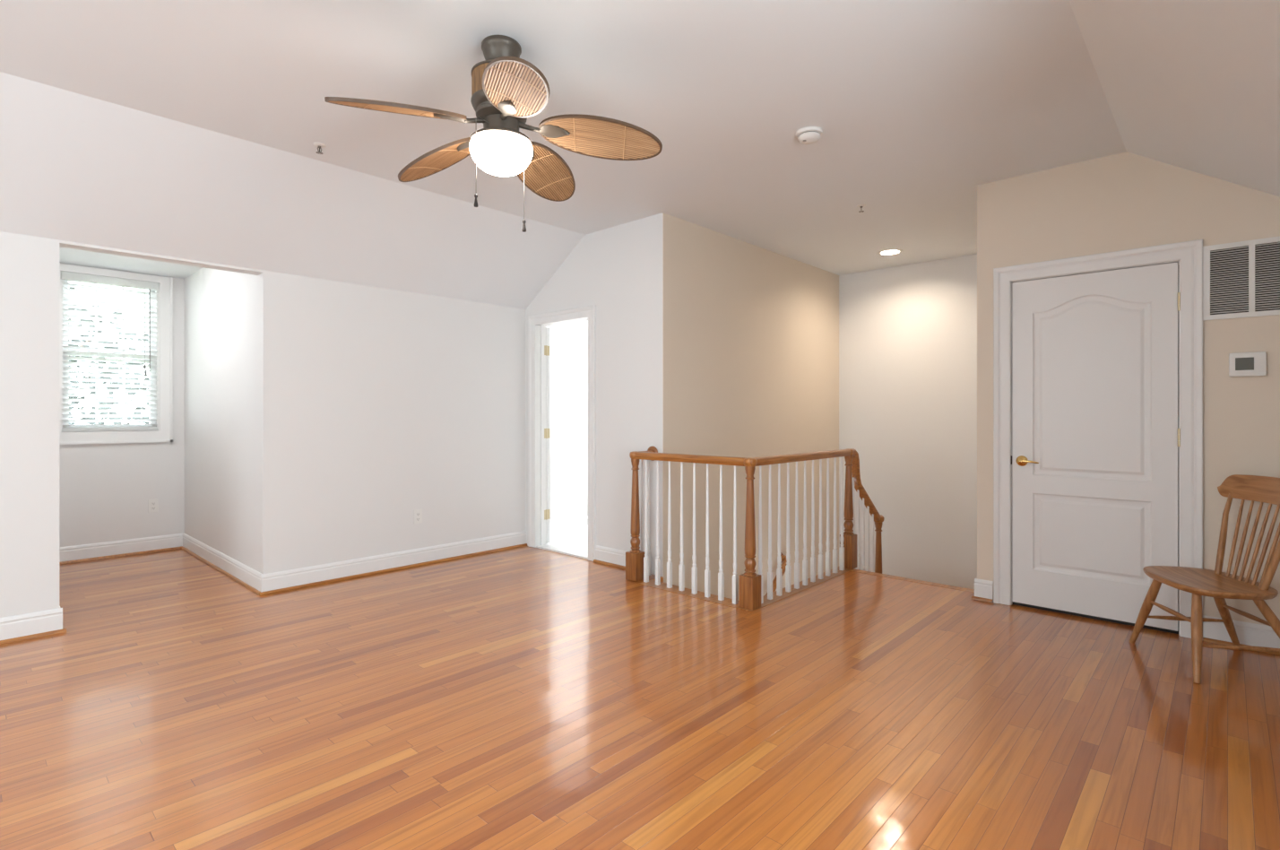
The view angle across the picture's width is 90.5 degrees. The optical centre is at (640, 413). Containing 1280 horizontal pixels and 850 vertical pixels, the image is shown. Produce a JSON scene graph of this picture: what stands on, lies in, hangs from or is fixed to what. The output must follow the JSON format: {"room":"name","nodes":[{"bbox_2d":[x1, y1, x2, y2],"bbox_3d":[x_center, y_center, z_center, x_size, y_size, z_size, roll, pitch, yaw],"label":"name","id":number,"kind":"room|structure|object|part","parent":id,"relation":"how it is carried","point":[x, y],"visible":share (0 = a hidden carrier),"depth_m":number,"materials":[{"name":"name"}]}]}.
{"room":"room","nodes":[
{"label":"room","id":0,"kind":"room"},
{"bbox_2d":[59,262,183,546],"bbox_3d":[-4.497,-0.003,5.387,0.120,2.425,1.250,0,0,43],"label":"wall","id":1,"kind":"structure","parent":0,"point":[106,490],"depth_m":5.42,"materials":[{"name":"white paint"}]},
{"bbox_2d":[59,263,172,444],"bbox_3d":[-4.488,-0.477,5.379,0.144,1.455,0.834,0,0,43],"label":"window","id":2,"kind":"structure","parent":1,"relation":"in","point":[164,300],"depth_m":5.54,"materials":[{"name":"white paint"}]},
{"bbox_3d":[-4.522,-0.805,5.411,0.030,0.650,0.610,0,0,43],"label":"sash","id":3,"kind":"part","parent":2,"relation":"part of","materials":[{"name":"white paint"}]},
{"bbox_3d":[-4.497,-0.195,5.387,0.030,0.650,0.610,0,0,43],"label":"sash","id":4,"kind":"part","parent":2,"relation":"part of","materials":[{"name":"white paint"}]},
{"bbox_2d":[60,270,158,431],"bbox_3d":[-4.452,-0.503,5.346,0.069,1.290,0.636,0,0,43],"label":"window blind","id":5,"kind":"object","parent":2,"relation":"attached to","point":[64,275],"visible":1,"depth_m":5.34,"materials":[{"name":"white plastic"}]},
{"bbox_3d":[-4.459,0.130,5.352,0.044,0.024,0.628,0,0,43],"label":"rail","id":6,"kind":"part","parent":5,"relation":"part of","materials":[{"name":"white plastic"}]},
{"bbox_3d":[-4.284,-0.706,5.489,0.017,0.759,0.022,0,0,43],"label":"pull cord","id":7,"kind":"part","parent":5,"relation":"part of","materials":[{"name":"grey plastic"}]},
{"bbox_2d":[148,498,158,512],"bbox_3d":[-4.258,0.805,5.549,0.009,0.115,0.070,0,0,43],"label":"wall outlet","id":8,"kind":"object","parent":1,"relation":"attached to","point":[153,504],"visible":1,"depth_m":5.55,"materials":[{"name":"white plastic"}]},
{"bbox_2d":[59,247,203,278],"bbox_3d":[-3.749,-1.275,4.694,2.160,0.120,1.250,0,0,43],"label":"ceiling","id":9,"kind":"structure","parent":0,"point":[66,255],"depth_m":5.15,"materials":[{"name":"white paint"}]},
{"bbox_2d":[183,268,257,570],"bbox_3d":[-3.705,-0.003,4.653,2.040,2.425,1.250,0,0,43],"label":"wall","id":10,"kind":"structure","parent":0,"point":[220,307],"depth_m":4.91,"materials":[{"name":"white paint"}]},
{"bbox_2d":[59,545,260,628],"bbox_3d":[-3.661,1.200,4.612,2.160,0.019,1.010,0,0,43],"label":"trim","id":11,"kind":"structure","parent":10,"relation":"attached to","point":[198,557],"depth_m":5.21,"materials":[{"name":"brown wood"}]},
{"bbox_2d":[59,533,262,607],"bbox_3d":[-3.661,1.142,4.612,2.160,0.132,1.010,0,0,43],"label":"baseboard","id":12,"kind":"structure","parent":10,"relation":"attached to","point":[247,575],"depth_m":5.25,"materials":[{"name":"white paint"}]},
{"bbox_2d":[0,231,525,617],"bbox_3d":[-3.227,-0.177,3.580,0.120,2.775,6.505,0,0,43],"label":"wall","id":13,"kind":"structure","parent":0,"point":[376,406],"depth_m":4.59,"materials":[{"name":"white paint"}]},
{"bbox_2d":[0,530,526,639],"bbox_3d":[-3.178,1.142,3.534,0.014,0.132,6.265,0,0,43],"label":"baseboard","id":14,"kind":"structure","parent":13,"relation":"attached to","point":[17,626],"depth_m":4.61,"materials":[{"name":"white paint"}]},
{"bbox_2d":[0,543,527,644],"bbox_3d":[-3.168,1.200,3.525,0.013,0.019,6.265,0,0,43],"label":"trim","id":15,"kind":"structure","parent":13,"relation":"attached to","point":[58,631],"depth_m":4.58,"materials":[{"name":"brown wood"}]},
{"bbox_2d":[414,509,422,524],"bbox_3d":[-1.770,0.820,5.057,0.009,0.115,0.070,0,0,43],"label":"wall outlet","id":16,"kind":"object","parent":13,"relation":"attached to","point":[418,513],"visible":1,"depth_m":5.05,"materials":[{"name":"white plastic"}]},
{"bbox_2d":[0,71,584,309],"bbox_3d":[-2.962,-1.285,3.266,0.935,0.650,6.405,0,0,43],"label":"ceiling","id":17,"kind":"structure","parent":0,"point":[76,168],"depth_m":3.76,"materials":[{"name":"white paint"}]},
{"bbox_2d":[0,0,1126,275],"bbox_3d":[-0.312,-1.550,2.859,3.505,0.120,9.410,0,0,43],"label":"ceiling","id":18,"kind":"structure","parent":0,"point":[917,105],"depth_m":2.89,"materials":[{"name":"white paint"}]},
{"bbox_2d":[313,142,325,154],"bbox_3d":[-1.775,-1.466,3.513,0.062,0.048,0.062,0,0,20],"label":"sprinkler head","id":19,"kind":"object","parent":18,"relation":"attached to","point":[319,145],"visible":1,"depth_m":3.51},
{"bbox_2d":[324,34,662,232],"bbox_3d":[-0.602,-1.131,2.573,1.227,0.717,1.234,0,0,43],"label":"ceiling fan","id":20,"kind":"object","parent":18,"relation":"hanging from","point":[507,89],"visible":1,"depth_m":2.51,"materials":[{"name":"brown wicker"}]},
{"bbox_3d":[-0.881,-1.123,2.327,0.494,0.023,0.216,-11,23,-37],"label":"blade","id":21,"kind":"part","parent":20,"relation":"part of","materials":[{"name":"wicker"}]},
{"bbox_3d":[-0.891,-1.123,2.799,0.494,0.023,0.216,-10,11,34],"label":"blade","id":22,"kind":"part","parent":20,"relation":"part of","materials":[{"name":"wicker"}]},
{"bbox_3d":[-0.633,-0.823,2.449,0.017,0.050,0.017,0,0,43],"label":"pull knob","id":23,"kind":"part","parent":20,"relation":"part of","materials":[{"name":"black metal"}]},
{"bbox_3d":[-0.616,-0.998,2.479,0.003,0.310,0.071,0,0,31],"label":"pull chain","id":24,"kind":"part","parent":20,"relation":"part of","materials":[{"name":"silver metal"}]},
{"bbox_3d":[-0.561,-1.036,2.569,0.251,0.121,0.251,0,0,43],"label":"lamp globe","id":25,"kind":"part","parent":20,"relation":"part of","materials":[{"name":"white glass"}]},
{"bbox_3d":[-0.429,-1.123,2.190,0.216,0.023,0.494,18,2,-21],"label":"blade","id":26,"kind":"part","parent":20,"relation":"part of","materials":[{"name":"wicker"}]},
{"bbox_3d":[-0.508,-0.985,2.660,0.003,0.337,0.070,0,0,30],"label":"pull chain","id":27,"kind":"part","parent":20,"relation":"part of","materials":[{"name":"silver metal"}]},
{"bbox_3d":[-0.491,-0.796,2.689,0.017,0.050,0.017,0,0,43],"label":"pull knob","id":28,"kind":"part","parent":20,"relation":"part of","materials":[{"name":"black metal"}]},
{"bbox_3d":[-0.445,-1.123,2.954,0.216,0.023,0.494,-17,-13,13],"label":"blade","id":29,"kind":"part","parent":20,"relation":"part of","materials":[{"name":"wicker"}]},
{"bbox_3d":[-0.160,-1.123,2.577,0.494,0.023,0.216,8,-17,-1],"label":"blade","id":30,"kind":"part","parent":20,"relation":"part of","materials":[{"name":"wicker"}]},
{"bbox_2d":[795,126,822,144],"bbox_3d":[0.895,-1.464,3.356,0.140,0.053,0.140,0,0,43],"label":"smoke detector","id":31,"kind":"object","parent":18,"relation":"attached to","point":[808,134],"visible":1,"depth_m":3.32,"materials":[{"name":"white plastic"}]},
{"bbox_2d":[856,203,865,212],"bbox_3d":[1.582,-1.466,4.532,0.062,0.048,0.062,0,0,20],"label":"sprinkler head","id":32,"kind":"object","parent":18,"relation":"attached to","point":[860,205],"visible":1,"depth_m":4.52},
{"bbox_2d":[876,249,903,255],"bbox_3d":[2.307,-1.530,5.851,0.226,0.091,0.226,0,0,43],"label":"recessed light","id":33,"kind":"object","parent":18,"relation":"in","point":[888,252],"visible":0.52,"depth_m":5.90,"materials":[{"name":"white glass"}]},
{"bbox_2d":[525,213,662,576],"bbox_3d":[-0.463,1.310,6.117,2.846,5.600,1.215,0,0,43],"label":"wall","id":34,"kind":"structure","parent":0,"point":[618,270],"depth_m":5.08,"materials":[{"name":"white paint"}]},
{"bbox_2d":[527,304,596,561],"bbox_3d":[-0.854,0.160,5.752,1.478,2.096,0.190,0,0,43],"label":"door frame","id":35,"kind":"structure","parent":34,"relation":"in","point":[539,334],"depth_m":5.74,"materials":[{"name":"white paint"}]},
{"bbox_2d":[550,510,588,525],"bbox_3d":[-0.138,1.158,6.472,2.600,0.096,0.014,0,0,43],"label":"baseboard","id":36,"kind":"structure","parent":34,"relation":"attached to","point":[581,519],"depth_m":7.07,"materials":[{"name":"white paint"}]},
{"bbox_2d":[593,559,625,569],"bbox_3d":[-0.162,1.200,4.982,0.590,0.019,0.013,0,0,43],"label":"trim","id":37,"kind":"structure","parent":34,"relation":"attached to","point":[594,560],"depth_m":5.05,"materials":[{"name":"brown wood"}]},
{"bbox_2d":[594,544,625,566],"bbox_3d":[-0.152,1.142,4.992,0.590,0.132,0.014,0,0,43],"label":"baseboard","id":38,"kind":"structure","parent":34,"relation":"attached to","point":[614,556],"depth_m":5.06,"materials":[{"name":"white paint"}]},
{"bbox_2d":[0,518,1279,849],"bbox_3d":[-1.720,1.333,2.929,7.535,0.254,7.600,0,0,43],"label":"floor","id":39,"kind":"structure","parent":0,"point":[523,697],"depth_m":2.51,"materials":[{"name":"brown wood"}]},
{"bbox_2d":[971,595,1279,655],"bbox_3d":[2.816,1.200,3.651,1.622,0.019,0.177,0,0,43],"label":"trim","id":40,"kind":"structure","parent":39,"relation":"on","point":[1205,639],"depth_m":3.34,"materials":[{"name":"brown wood"}]},
{"bbox_2d":[1129,474,1279,683],"bbox_3d":[2.789,0.759,3.055,0.510,0.915,0.534,0,0,11],"label":"spindle chair","id":41,"kind":"object","parent":39,"relation":"on","point":[1216,583],"visible":1,"depth_m":3.04,"materials":[{"name":"brown wood"}]},
{"bbox_3d":[2.622,1.015,3.285,0.042,0.398,0.164,0,0,-21],"label":"leg","id":42,"kind":"part","parent":41,"relation":"part of","materials":[{"name":"brown wood"}]},
{"bbox_3d":[2.549,1.015,2.903,0.042,0.398,0.164,0,0,43],"label":"leg","id":43,"kind":"part","parent":41,"relation":"part of","materials":[{"name":"brown wood"}]},
{"bbox_3d":[2.740,0.814,3.064,0.402,0.034,0.524,0,0,11],"label":"seat","id":44,"kind":"part","parent":41,"relation":"part of","materials":[{"name":"brown wood"}]},
{"bbox_3d":[2.948,0.606,3.204,0.128,0.408,0.030,0,0,-21],"label":"post","id":45,"kind":"part","parent":41,"relation":"part of","materials":[{"name":"brown wood"}]},
{"bbox_3d":[2.969,1.015,3.220,0.251,0.403,0.042,0,0,-20],"label":"leg","id":46,"kind":"part","parent":41,"relation":"part of","materials":[{"name":"brown wood"}]},
{"bbox_3d":[2.976,0.364,3.019,0.075,0.127,0.524,0,0,11],"label":"crest rail","id":47,"kind":"part","parent":41,"relation":"part of","materials":[{"name":"brown wood"}]},
{"bbox_3d":[2.895,1.015,2.836,0.251,0.403,0.042,0,0,42],"label":"leg","id":48,"kind":"part","parent":41,"relation":"part of","materials":[{"name":"brown wood"}]},
{"bbox_3d":[2.882,0.606,2.858,0.128,0.408,0.030,0,0,43],"label":"post","id":49,"kind":"part","parent":41,"relation":"part of","materials":[{"name":"brown wood"}]},
{"bbox_2d":[662,212,838,600],"bbox_3d":[1.156,1.310,5.852,0.120,5.600,3.024,0,0,43],"label":"wall","id":50,"kind":"structure","parent":0,"point":[750,332],"depth_m":5.46,"materials":[{"name":"beige paint"}]},
{"bbox_2d":[765,552,787,595],"bbox_3d":[0.807,1.983,5.322,0.117,1.371,1.680,0,0,43],"label":"wall handrail","id":51,"kind":"object","parent":50,"relation":"attached to","point":[783,557],"visible":0.2,"depth_m":5.80,"materials":[{"name":"brown wood"}]},
{"bbox_2d":[639,566,974,612],"bbox_3d":[1.161,1.223,4.450,2.250,0.034,0.913,0,0,-13],"label":"trim","id":52,"kind":"structure","parent":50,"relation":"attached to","point":[728,601],"depth_m":4.38,"materials":[{"name":"brown wood"}]},
{"bbox_2d":[625,446,884,610],"bbox_3d":[0.999,1.101,5.021,1.090,1.717,2.085,0,0,43],"label":"stair railing","id":53,"kind":"object","parent":52,"relation":"on","point":[637,561],"visible":0.95,"depth_m":4.45,"materials":[{"name":"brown wood"}]},
{"bbox_3d":[-0.035,0.766,4.627,0.100,0.882,0.100,0,0,43],"label":"newel post","id":54,"kind":"part","parent":53,"relation":"part of","materials":[{"name":"brown wood"}]},
{"bbox_3d":[0.356,0.301,4.355,1.027,0.054,0.217,0,0,43],"label":"handrail","id":55,"kind":"part","parent":53,"relation":"part of","materials":[{"name":"brown wood"}]},
{"bbox_3d":[0.688,0.766,3.957,0.100,0.882,0.100,0,0,43],"label":"newel post","id":56,"kind":"part","parent":53,"relation":"part of","materials":[{"name":"brown wood"}]},
{"bbox_3d":[1.162,0.301,4.468,0.084,0.054,1.478,0,0,43],"label":"handrail","id":57,"kind":"part","parent":53,"relation":"part of","materials":[{"name":"brown wood"}]},
{"bbox_3d":[1.639,0.766,4.984,0.100,0.882,0.100,0,0,43],"label":"newel post","id":58,"kind":"part","parent":53,"relation":"part of","materials":[{"name":"brown wood"}]},
{"bbox_3d":[1.854,0.600,5.215,0.092,0.647,0.631,0,0,43],"label":"handrail","id":59,"kind":"part","parent":53,"relation":"part of","materials":[{"name":"brown wood"}]},
{"bbox_3d":[2.037,1.440,5.413,0.100,1.040,0.100,0,0,43],"label":"newel post","id":60,"kind":"part","parent":53,"relation":"part of","materials":[{"name":"brown wood"}]},
{"bbox_2d":[838,253,977,588],"bbox_3d":[2.916,1.310,6.200,1.990,5.600,0.120,0,0,43],"label":"wall","id":61,"kind":"structure","parent":0,"point":[908,332],"depth_m":6.29,"materials":[{"name":"white paint"}]},
{"bbox_2d":[977,151,1279,625],"bbox_3d":[2.825,-0.140,3.640,1.595,2.700,0.120,0,0,43],"label":"wall","id":62,"kind":"structure","parent":0,"point":[1124,201],"depth_m":3.48,"materials":[{"name":"beige paint"}]},
{"bbox_2d":[993,239,1202,638],"bbox_3d":[2.663,0.140,3.753,1.003,2.138,0.174,0,0,43],"label":"door","id":63,"kind":"structure","parent":62,"relation":"attached to","point":[1098,375],"depth_m":3.71,"materials":[{"name":"white paint"}]},
{"bbox_3d":[2.394,0.295,3.923,0.132,0.066,0.058,0,0,43],"label":"handle","id":64,"kind":"part","parent":63,"relation":"part of","materials":[{"name":"gold metal"}]},
{"bbox_2d":[974,578,1279,648],"bbox_3d":[2.825,1.142,3.651,1.609,0.132,0.164,0,0,43],"label":"baseboard","id":65,"kind":"structure","parent":62,"relation":"attached to","point":[1249,634],"depth_m":3.29,"materials":[{"name":"white paint"}]},
{"bbox_2d":[1202,236,1279,320],"bbox_3d":[3.142,-0.694,3.256,0.378,0.394,0.012,0,0,43],"label":"air vent","id":66,"kind":"object","parent":62,"relation":"attached to","point":[1241,279],"visible":1,"depth_m":3.28,"materials":[{"name":"white plastic"}]},
{"bbox_2d":[1228,351,1266,376],"bbox_3d":[3.125,-0.254,3.262,0.140,0.124,0.028,0,0,43],"label":"thermostat","id":67,"kind":"object","parent":62,"relation":"attached to","point":[1241,364],"visible":1,"depth_m":3.25,"materials":[{"name":"white plastic"}]},
{"bbox_2d":[1068,0,1279,196],"bbox_3d":[0.623,-1.285,0.602,0.935,0.650,7.370,0,0,43],"label":"ceiling","id":68,"kind":"structure","parent":0,"point":[1193,85],"depth_m":2.45,"materials":[{"name":"white paint"}]},
{"label":"outside","id":69,"kind":"structure","parent":0,"visible":0},
{"bbox_3d":[-24.792,7.360,22.974,52.400,0.300,80.000,0,0,43],"label":"ground","id":70,"kind":"structure","parent":69,"visible":0},
{"bbox_2d":[68,282,149,424],"bbox_3d":[-8.454,2.460,8.519,4.213,9.508,4.301,0,0,43],"label":"leafy tree","id":71,"kind":"object","parent":70,"relation":"on","point":[82,397],"visible":0.02,"depth_m":8.89,"materials":[{"name":"green plant"}]}
]}

